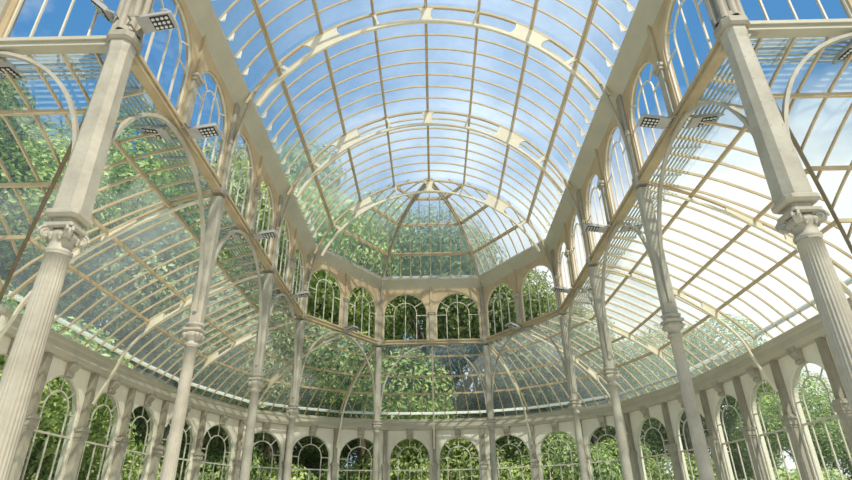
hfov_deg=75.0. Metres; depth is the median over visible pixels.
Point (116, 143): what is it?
ceiling
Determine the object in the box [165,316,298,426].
rib
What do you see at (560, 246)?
window
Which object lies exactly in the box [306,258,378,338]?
wall
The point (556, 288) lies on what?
floodlight
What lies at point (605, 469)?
shrub
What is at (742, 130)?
ceiling
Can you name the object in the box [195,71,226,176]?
window
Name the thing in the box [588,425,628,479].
window
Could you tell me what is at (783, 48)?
walkway
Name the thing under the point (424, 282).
trim
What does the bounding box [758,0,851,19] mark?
window
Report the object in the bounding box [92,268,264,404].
rib
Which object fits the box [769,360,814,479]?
pilaster
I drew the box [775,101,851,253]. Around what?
rib
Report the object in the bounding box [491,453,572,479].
shrub
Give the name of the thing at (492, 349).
rib
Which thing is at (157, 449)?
pilaster
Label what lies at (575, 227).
window
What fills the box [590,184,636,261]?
sill
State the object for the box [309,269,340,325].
window
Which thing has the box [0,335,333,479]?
wall
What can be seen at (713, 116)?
floodlight
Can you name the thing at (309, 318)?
sill
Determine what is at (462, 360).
broadleaf tree
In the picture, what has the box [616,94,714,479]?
fluted column
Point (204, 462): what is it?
window
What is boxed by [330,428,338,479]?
pilaster
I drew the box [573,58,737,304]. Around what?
walkway
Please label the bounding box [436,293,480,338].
window
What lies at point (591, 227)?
floodlight
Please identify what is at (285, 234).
window
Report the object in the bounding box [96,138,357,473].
broadleaf tree
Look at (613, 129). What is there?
window
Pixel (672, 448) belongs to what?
pilaster
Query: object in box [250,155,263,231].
post
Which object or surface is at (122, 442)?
pilaster
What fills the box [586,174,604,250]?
window
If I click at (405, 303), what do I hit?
window
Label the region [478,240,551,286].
trim
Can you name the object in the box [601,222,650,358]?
brace
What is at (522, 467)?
window
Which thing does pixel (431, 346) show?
rib
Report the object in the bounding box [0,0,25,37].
wall
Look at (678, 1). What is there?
window
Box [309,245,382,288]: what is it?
trim
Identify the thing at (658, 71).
post
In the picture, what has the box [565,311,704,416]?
rib
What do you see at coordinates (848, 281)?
roof frame
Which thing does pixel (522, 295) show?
window
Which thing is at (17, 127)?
broadleaf tree
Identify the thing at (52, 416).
broadleaf tree
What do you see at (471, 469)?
window
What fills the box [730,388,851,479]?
broadleaf tree
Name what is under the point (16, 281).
broadleaf tree
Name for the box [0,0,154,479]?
fluted column
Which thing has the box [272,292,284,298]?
floodlight
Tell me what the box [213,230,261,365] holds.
brace
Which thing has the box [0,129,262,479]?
broadleaf tree
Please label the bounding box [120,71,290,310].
walkway
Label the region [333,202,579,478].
broadleaf tree
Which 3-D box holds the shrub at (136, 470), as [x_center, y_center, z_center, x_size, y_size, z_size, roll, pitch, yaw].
[-10.995,9.818,20.357,3.770,4.506,4.392,5,-27,-11]
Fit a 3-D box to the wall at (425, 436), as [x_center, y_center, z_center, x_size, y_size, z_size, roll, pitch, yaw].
[0.342,9.422,20.703,7.703,5.040,1.026,-1,-27,0]
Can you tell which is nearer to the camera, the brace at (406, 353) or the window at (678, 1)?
the window at (678, 1)
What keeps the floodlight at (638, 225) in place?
attached to the sill at (630, 197)
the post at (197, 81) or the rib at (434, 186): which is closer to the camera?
the post at (197, 81)
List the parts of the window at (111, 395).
frame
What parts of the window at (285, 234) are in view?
frame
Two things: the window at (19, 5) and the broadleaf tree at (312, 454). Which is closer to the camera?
the window at (19, 5)
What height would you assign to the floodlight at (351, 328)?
0.151 m
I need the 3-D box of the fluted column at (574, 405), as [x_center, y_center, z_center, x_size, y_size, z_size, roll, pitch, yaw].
[4.213,4.497,15.832,0.382,9.320,0.382,19,-33,-34]
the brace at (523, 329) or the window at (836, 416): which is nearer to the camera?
the window at (836, 416)
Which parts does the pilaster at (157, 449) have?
post, post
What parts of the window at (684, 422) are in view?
frame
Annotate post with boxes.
[0,0,10,23]
[183,35,207,126]
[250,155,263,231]
[289,228,297,291]
[342,272,349,327]
[428,287,434,338]
[512,269,521,324]
[563,222,573,286]
[594,148,610,224]
[646,25,675,115]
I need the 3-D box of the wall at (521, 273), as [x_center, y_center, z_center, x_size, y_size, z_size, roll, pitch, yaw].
[3.148,1.844,18.931,0.112,2.196,3.731,16,-31,-30]
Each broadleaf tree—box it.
[0,74,109,362]
[0,77,50,260]
[0,124,143,479]
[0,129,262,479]
[12,93,226,444]
[26,136,304,472]
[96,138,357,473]
[130,152,411,479]
[248,209,477,479]
[261,187,472,471]
[273,391,355,479]
[275,384,398,476]
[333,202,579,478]
[338,371,465,473]
[400,301,563,466]
[411,228,533,416]
[424,268,624,479]
[472,377,615,446]
[495,324,672,478]
[589,341,786,479]
[594,314,772,479]
[728,369,851,477]
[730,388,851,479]
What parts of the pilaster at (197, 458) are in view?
post, post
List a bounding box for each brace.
[0,51,78,152]
[109,113,204,311]
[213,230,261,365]
[269,294,296,396]
[299,331,375,413]
[380,344,486,414]
[491,328,568,411]
[568,288,595,391]
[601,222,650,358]
[657,100,752,302]
[781,33,851,137]
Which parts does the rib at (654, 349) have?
web plate, web plate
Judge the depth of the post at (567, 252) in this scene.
15.76 m
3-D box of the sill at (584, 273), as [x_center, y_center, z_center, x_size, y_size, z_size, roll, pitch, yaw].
[4.150,1.340,15.391,0.168,0.152,3.633,-1,-27,0]
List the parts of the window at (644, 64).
frame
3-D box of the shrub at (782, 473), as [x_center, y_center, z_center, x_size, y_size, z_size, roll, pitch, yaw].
[11.206,8.399,16.649,3.731,2.998,4.364,18,-32,-32]
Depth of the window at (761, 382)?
13.18 m
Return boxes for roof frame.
[0,37,851,419]
[218,0,634,289]
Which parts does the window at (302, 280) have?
frame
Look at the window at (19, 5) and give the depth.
7.56 m
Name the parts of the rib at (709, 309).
web plate, web plate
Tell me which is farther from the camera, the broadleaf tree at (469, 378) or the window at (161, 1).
the broadleaf tree at (469, 378)
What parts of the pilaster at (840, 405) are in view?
post, post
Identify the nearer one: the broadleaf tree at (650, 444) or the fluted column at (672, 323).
the fluted column at (672, 323)
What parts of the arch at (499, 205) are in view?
web plate, web plate, web plate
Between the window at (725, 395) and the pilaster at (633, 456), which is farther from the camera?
the pilaster at (633, 456)
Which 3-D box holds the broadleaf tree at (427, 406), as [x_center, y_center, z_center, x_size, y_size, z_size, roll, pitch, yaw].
[-3.499,6.505,28.754,12.607,17.987,11.616,-22,-33,35]
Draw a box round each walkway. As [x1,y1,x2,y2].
[0,53,106,82]
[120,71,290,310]
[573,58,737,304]
[750,37,851,65]
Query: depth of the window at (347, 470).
21.13 m
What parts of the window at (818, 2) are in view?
frame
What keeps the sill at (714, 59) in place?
attached to the wall at (658, 28)
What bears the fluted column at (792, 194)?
on the floor
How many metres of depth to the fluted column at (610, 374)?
12.54 m
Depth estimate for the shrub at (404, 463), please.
23.79 m
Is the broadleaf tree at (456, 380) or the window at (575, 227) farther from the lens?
the broadleaf tree at (456, 380)
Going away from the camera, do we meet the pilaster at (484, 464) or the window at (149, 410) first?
the window at (149, 410)
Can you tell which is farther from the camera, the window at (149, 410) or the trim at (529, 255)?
the trim at (529, 255)
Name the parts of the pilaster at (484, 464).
post, post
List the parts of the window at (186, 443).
frame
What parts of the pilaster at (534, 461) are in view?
post, post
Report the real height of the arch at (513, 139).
4.830 m
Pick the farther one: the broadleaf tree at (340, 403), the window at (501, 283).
the broadleaf tree at (340, 403)
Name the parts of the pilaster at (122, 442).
post, post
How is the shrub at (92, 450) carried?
on the ground
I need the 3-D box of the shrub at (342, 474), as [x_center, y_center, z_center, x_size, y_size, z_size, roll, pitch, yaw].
[-4.301,12.251,25.287,3.685,4.424,3.838,17,-32,-31]
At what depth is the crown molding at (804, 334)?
14.84 m
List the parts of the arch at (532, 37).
web plate, web plate, web plate, web plate, web plate, web plate, web plate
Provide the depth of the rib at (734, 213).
10.33 m
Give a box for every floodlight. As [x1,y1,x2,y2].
[0,57,25,79]
[91,0,118,22]
[127,10,178,33]
[138,124,177,139]
[181,123,221,138]
[219,230,244,239]
[249,229,277,239]
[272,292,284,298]
[289,290,310,298]
[341,325,358,332]
[505,322,522,329]
[552,285,573,292]
[579,286,591,292]
[583,223,611,232]
[616,221,642,232]
[636,113,677,128]
[681,112,720,128]
[833,41,851,60]
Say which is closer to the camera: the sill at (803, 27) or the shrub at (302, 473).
the sill at (803, 27)
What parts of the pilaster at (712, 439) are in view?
post, post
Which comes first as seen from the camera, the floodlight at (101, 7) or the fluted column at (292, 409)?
the floodlight at (101, 7)
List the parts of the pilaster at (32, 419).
post, post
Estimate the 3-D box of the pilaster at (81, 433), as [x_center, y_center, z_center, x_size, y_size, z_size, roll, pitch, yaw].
[-7.671,5.250,11.907,0.261,4.800,0.300,-1,-27,0]
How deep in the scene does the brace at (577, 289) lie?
15.93 m
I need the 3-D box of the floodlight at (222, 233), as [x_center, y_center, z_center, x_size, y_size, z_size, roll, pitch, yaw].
[-4.220,-0.113,12.193,0.624,0.151,0.284,-1,-27,0]
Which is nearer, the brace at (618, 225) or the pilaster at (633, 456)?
the brace at (618, 225)
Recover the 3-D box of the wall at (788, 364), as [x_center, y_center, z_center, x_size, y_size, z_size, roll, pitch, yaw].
[7.144,6.311,14.775,2.263,5.040,13.826,7,-28,-16]
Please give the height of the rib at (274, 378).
3.228 m
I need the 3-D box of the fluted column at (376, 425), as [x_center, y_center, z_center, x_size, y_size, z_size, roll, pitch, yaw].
[-1.652,6.010,18.628,0.382,9.320,0.382,12,-30,-25]
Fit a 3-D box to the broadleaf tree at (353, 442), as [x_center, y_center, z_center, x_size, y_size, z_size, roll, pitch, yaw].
[-1.231,11.978,30.769,9.911,9.710,8.892,-23,-34,37]
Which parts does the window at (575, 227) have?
frame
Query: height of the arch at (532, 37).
4.830 m
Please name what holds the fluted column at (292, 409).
on the floor
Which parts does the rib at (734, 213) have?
web plate, web plate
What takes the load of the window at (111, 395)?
in the wall at (78, 376)
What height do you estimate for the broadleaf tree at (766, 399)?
7.778 m
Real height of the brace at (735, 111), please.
2.389 m
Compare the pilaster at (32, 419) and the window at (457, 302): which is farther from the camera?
the window at (457, 302)
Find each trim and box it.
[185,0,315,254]
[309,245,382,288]
[383,276,478,289]
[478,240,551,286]
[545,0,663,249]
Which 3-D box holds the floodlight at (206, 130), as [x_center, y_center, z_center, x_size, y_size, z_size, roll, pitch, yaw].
[-3.643,-1.764,8.946,0.624,0.151,0.284,-1,-27,0]
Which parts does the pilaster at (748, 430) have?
post, post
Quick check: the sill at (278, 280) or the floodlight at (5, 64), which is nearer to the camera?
the floodlight at (5, 64)
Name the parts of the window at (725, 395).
frame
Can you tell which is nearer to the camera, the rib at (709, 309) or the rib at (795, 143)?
the rib at (795, 143)
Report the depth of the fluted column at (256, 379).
12.61 m
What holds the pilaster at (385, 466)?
attached to the wall at (425, 436)
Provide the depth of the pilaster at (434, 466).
21.26 m
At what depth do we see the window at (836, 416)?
11.62 m
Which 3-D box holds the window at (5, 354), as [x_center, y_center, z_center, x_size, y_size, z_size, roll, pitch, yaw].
[-7.848,3.964,9.578,0.048,4.040,1.494,-1,-27,0]
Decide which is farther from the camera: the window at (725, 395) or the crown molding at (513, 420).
the crown molding at (513, 420)
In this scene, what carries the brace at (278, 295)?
attached to the fluted column at (256, 379)
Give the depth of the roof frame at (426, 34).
15.06 m
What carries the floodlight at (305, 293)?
attached to the sill at (278, 280)
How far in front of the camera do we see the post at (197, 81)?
9.32 m
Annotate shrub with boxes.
[19,406,93,479]
[91,450,123,479]
[100,438,181,479]
[175,440,265,479]
[250,463,317,479]
[312,456,368,479]
[352,440,447,479]
[449,467,479,479]
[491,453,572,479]
[551,438,622,479]
[738,467,849,479]
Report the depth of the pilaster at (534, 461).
20.59 m
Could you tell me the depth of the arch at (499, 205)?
18.71 m
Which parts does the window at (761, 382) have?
frame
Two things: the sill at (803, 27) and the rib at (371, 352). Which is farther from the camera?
the rib at (371, 352)
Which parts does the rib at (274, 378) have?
web plate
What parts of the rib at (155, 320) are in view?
web plate, web plate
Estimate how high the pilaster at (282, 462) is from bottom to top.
4.800 m
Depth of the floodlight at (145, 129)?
8.87 m
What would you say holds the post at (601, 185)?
on the sill at (630, 197)
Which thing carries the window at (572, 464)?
in the wall at (788, 364)
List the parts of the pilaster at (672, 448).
post, post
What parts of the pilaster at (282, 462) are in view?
post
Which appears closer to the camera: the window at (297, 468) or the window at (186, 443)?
the window at (186, 443)
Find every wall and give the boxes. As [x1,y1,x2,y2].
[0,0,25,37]
[0,315,7,340]
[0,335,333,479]
[172,0,306,308]
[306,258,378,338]
[337,424,533,479]
[382,288,481,339]
[484,253,556,336]
[534,337,843,479]
[554,0,681,303]
[839,0,851,17]
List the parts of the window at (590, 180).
frame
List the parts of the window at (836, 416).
frame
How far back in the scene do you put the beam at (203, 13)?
11.58 m
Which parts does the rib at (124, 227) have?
web plate, web plate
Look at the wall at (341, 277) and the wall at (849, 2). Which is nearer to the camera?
the wall at (849, 2)
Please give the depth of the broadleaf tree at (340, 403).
29.54 m
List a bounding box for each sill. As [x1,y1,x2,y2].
[0,35,108,54]
[130,54,221,189]
[223,192,271,267]
[273,269,302,316]
[305,314,378,344]
[382,338,481,345]
[486,309,558,342]
[560,263,589,311]
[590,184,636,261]
[638,41,726,180]
[748,18,851,38]
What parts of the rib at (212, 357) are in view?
web plate, web plate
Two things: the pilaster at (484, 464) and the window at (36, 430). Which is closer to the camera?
the window at (36, 430)
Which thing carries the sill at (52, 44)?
attached to the wall at (12, 7)
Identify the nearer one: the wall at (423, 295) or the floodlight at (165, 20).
the floodlight at (165, 20)
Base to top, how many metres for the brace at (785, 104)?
2.389 m
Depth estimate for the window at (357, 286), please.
19.71 m
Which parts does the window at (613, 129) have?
frame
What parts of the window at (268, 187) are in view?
frame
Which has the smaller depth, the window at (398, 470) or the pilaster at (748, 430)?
the pilaster at (748, 430)
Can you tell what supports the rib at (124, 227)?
attached to the fluted column at (194, 332)
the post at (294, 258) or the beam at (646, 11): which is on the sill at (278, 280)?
the post at (294, 258)
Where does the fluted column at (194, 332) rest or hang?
on the floor
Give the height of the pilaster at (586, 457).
4.800 m
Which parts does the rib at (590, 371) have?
web plate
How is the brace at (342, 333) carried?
attached to the fluted column at (292, 409)
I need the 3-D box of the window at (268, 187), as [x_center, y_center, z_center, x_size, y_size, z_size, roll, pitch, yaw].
[-3.915,-0.588,13.445,0.032,1.748,1.490,-1,-27,0]
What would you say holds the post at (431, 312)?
on the sill at (470, 340)
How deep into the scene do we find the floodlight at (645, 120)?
8.85 m
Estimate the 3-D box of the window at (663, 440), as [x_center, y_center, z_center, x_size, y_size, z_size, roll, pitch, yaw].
[7.324,7.589,17.265,0.048,4.040,1.606,7,-28,-16]
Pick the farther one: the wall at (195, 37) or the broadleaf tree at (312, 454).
the broadleaf tree at (312, 454)
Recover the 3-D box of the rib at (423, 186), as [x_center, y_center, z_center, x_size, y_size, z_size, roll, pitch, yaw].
[-0.817,0.778,19.561,0.080,4.834,3.505,14,-31,-28]
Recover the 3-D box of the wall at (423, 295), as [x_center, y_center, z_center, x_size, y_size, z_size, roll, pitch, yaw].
[0.202,2.604,20.336,3.824,2.196,0.112,-1,-27,0]
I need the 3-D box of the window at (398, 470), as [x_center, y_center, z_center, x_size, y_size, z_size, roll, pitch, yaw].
[-0.609,9.593,20.965,1.566,4.040,0.048,1,-27,-4]
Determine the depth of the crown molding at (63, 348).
14.70 m
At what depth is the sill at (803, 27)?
7.23 m
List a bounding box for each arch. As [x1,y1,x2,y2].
[226,6,633,189]
[275,110,586,267]
[305,180,558,314]
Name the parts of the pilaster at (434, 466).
post, post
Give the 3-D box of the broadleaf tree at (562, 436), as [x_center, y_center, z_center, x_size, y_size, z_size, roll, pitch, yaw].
[8.222,10.085,28.952,9.405,11.166,10.483,-22,-34,36]
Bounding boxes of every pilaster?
[9,352,53,479]
[63,372,99,479]
[108,388,136,479]
[147,400,169,479]
[190,410,207,479]
[231,420,244,479]
[281,425,287,479]
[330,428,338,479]
[381,430,388,479]
[431,430,437,479]
[480,428,487,479]
[529,425,539,479]
[580,420,589,479]
[623,413,640,479]
[661,402,682,479]
[699,390,726,479]
[732,376,767,479]
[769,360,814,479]
[815,337,851,453]
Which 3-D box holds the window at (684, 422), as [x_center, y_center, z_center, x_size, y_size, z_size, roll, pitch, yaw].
[7.830,6.771,15.665,0.048,4.040,1.478,6,-28,-13]
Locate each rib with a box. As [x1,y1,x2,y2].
[0,115,84,302]
[0,191,211,338]
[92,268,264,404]
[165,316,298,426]
[241,333,340,441]
[336,346,375,447]
[380,183,425,311]
[431,346,434,448]
[432,183,482,309]
[489,344,532,444]
[523,330,627,434]
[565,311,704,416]
[598,261,777,391]
[648,182,851,299]
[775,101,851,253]
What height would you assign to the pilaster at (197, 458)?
4.800 m
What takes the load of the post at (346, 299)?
on the sill at (309, 318)
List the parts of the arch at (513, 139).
web plate, web plate, web plate, web plate, web plate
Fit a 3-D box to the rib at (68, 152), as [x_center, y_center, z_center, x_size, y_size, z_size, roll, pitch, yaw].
[-5.857,-0.632,8.627,0.052,2.288,5.578,22,-35,-38]
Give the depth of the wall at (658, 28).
10.95 m
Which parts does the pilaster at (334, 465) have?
post, post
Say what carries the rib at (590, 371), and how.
attached to the sill at (552, 314)
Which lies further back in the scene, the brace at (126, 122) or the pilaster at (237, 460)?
the pilaster at (237, 460)
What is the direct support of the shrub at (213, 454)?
on the ground
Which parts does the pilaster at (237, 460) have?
post, post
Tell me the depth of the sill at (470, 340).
19.75 m
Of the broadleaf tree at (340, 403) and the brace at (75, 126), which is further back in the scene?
the broadleaf tree at (340, 403)
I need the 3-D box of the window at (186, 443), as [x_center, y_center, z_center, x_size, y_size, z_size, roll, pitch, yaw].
[-7.309,7.078,15.759,0.048,4.040,1.478,-8,-28,14]
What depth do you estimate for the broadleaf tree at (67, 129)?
24.25 m
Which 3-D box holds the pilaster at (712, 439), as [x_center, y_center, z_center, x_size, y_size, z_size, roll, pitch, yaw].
[7.918,6.453,14.816,0.256,4.800,0.296,3,-27,-9]
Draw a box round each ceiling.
[11,69,210,278]
[649,55,851,258]
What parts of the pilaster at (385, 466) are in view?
post, post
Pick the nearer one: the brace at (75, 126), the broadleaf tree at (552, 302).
the brace at (75, 126)
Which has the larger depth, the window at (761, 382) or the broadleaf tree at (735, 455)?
the broadleaf tree at (735, 455)
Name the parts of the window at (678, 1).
frame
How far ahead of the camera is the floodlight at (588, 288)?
15.30 m
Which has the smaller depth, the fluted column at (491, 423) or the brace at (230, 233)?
the brace at (230, 233)
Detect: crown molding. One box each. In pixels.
[0,304,337,428]
[337,414,530,430]
[529,297,851,424]
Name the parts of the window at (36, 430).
frame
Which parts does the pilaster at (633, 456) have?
post, post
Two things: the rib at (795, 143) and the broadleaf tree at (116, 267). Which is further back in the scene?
the broadleaf tree at (116, 267)
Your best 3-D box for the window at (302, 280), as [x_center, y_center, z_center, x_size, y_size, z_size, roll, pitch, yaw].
[-3.861,1.050,16.688,0.032,1.748,1.490,-1,-27,0]
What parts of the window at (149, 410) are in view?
frame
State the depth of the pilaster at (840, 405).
10.80 m
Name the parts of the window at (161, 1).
frame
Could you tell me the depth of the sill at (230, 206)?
11.82 m
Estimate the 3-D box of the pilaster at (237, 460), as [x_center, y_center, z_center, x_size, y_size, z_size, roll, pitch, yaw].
[-6.301,8.355,18.099,0.256,4.800,0.296,-17,-31,28]
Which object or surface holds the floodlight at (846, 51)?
attached to the sill at (803, 27)
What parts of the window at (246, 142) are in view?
frame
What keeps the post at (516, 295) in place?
on the sill at (552, 314)
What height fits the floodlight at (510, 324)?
0.151 m
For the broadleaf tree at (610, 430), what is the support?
on the ground
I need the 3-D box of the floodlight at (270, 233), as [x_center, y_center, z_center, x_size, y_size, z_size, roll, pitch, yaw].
[-3.590,-0.126,12.189,0.624,0.151,0.284,-1,-27,0]
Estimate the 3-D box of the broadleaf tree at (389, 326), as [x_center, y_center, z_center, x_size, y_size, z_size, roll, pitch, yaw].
[-6.989,5.483,28.204,12.121,19.445,13.155,17,-32,-31]
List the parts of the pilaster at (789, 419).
post, post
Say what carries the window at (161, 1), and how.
in the wall at (195, 37)
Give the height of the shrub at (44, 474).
4.853 m
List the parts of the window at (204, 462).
frame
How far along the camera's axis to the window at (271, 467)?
19.57 m
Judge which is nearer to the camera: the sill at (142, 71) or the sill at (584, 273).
the sill at (142, 71)
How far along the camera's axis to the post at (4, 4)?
7.56 m
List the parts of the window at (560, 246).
frame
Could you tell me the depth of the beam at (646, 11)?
11.88 m
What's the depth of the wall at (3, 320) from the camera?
10.05 m
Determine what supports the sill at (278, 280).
attached to the wall at (195, 37)
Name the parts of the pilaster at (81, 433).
post, post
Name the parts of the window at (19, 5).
frame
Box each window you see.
[0,353,8,371]
[3,0,102,37]
[21,375,77,479]
[75,392,118,479]
[119,405,153,479]
[144,0,190,113]
[159,418,193,479]
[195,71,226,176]
[201,424,231,479]
[229,134,252,221]
[238,431,280,479]
[255,180,273,257]
[276,218,290,284]
[291,435,328,479]
[292,246,303,306]
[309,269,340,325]
[338,437,379,479]
[349,286,375,338]
[383,294,426,339]
[389,438,429,479]
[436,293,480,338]
[439,437,480,479]
[487,283,513,336]
[489,435,531,479]
[521,265,553,321]
[540,431,578,479]
[558,241,570,302]
[570,212,585,278]
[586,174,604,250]
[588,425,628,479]
[605,125,630,214]
[630,62,663,167]
[637,417,671,479]
[664,0,711,102]
[676,408,709,479]
[716,394,756,479]
[751,380,801,479]
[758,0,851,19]
[792,361,851,479]
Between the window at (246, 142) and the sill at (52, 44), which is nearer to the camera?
the sill at (52, 44)
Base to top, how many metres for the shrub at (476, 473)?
3.843 m
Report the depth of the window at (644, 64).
10.40 m
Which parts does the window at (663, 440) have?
frame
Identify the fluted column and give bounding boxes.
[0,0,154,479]
[160,103,240,479]
[239,195,282,479]
[283,254,310,479]
[371,289,382,479]
[479,287,497,479]
[550,249,588,479]
[576,189,633,479]
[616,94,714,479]
[703,0,851,412]
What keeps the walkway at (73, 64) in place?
on the roof frame at (848, 281)

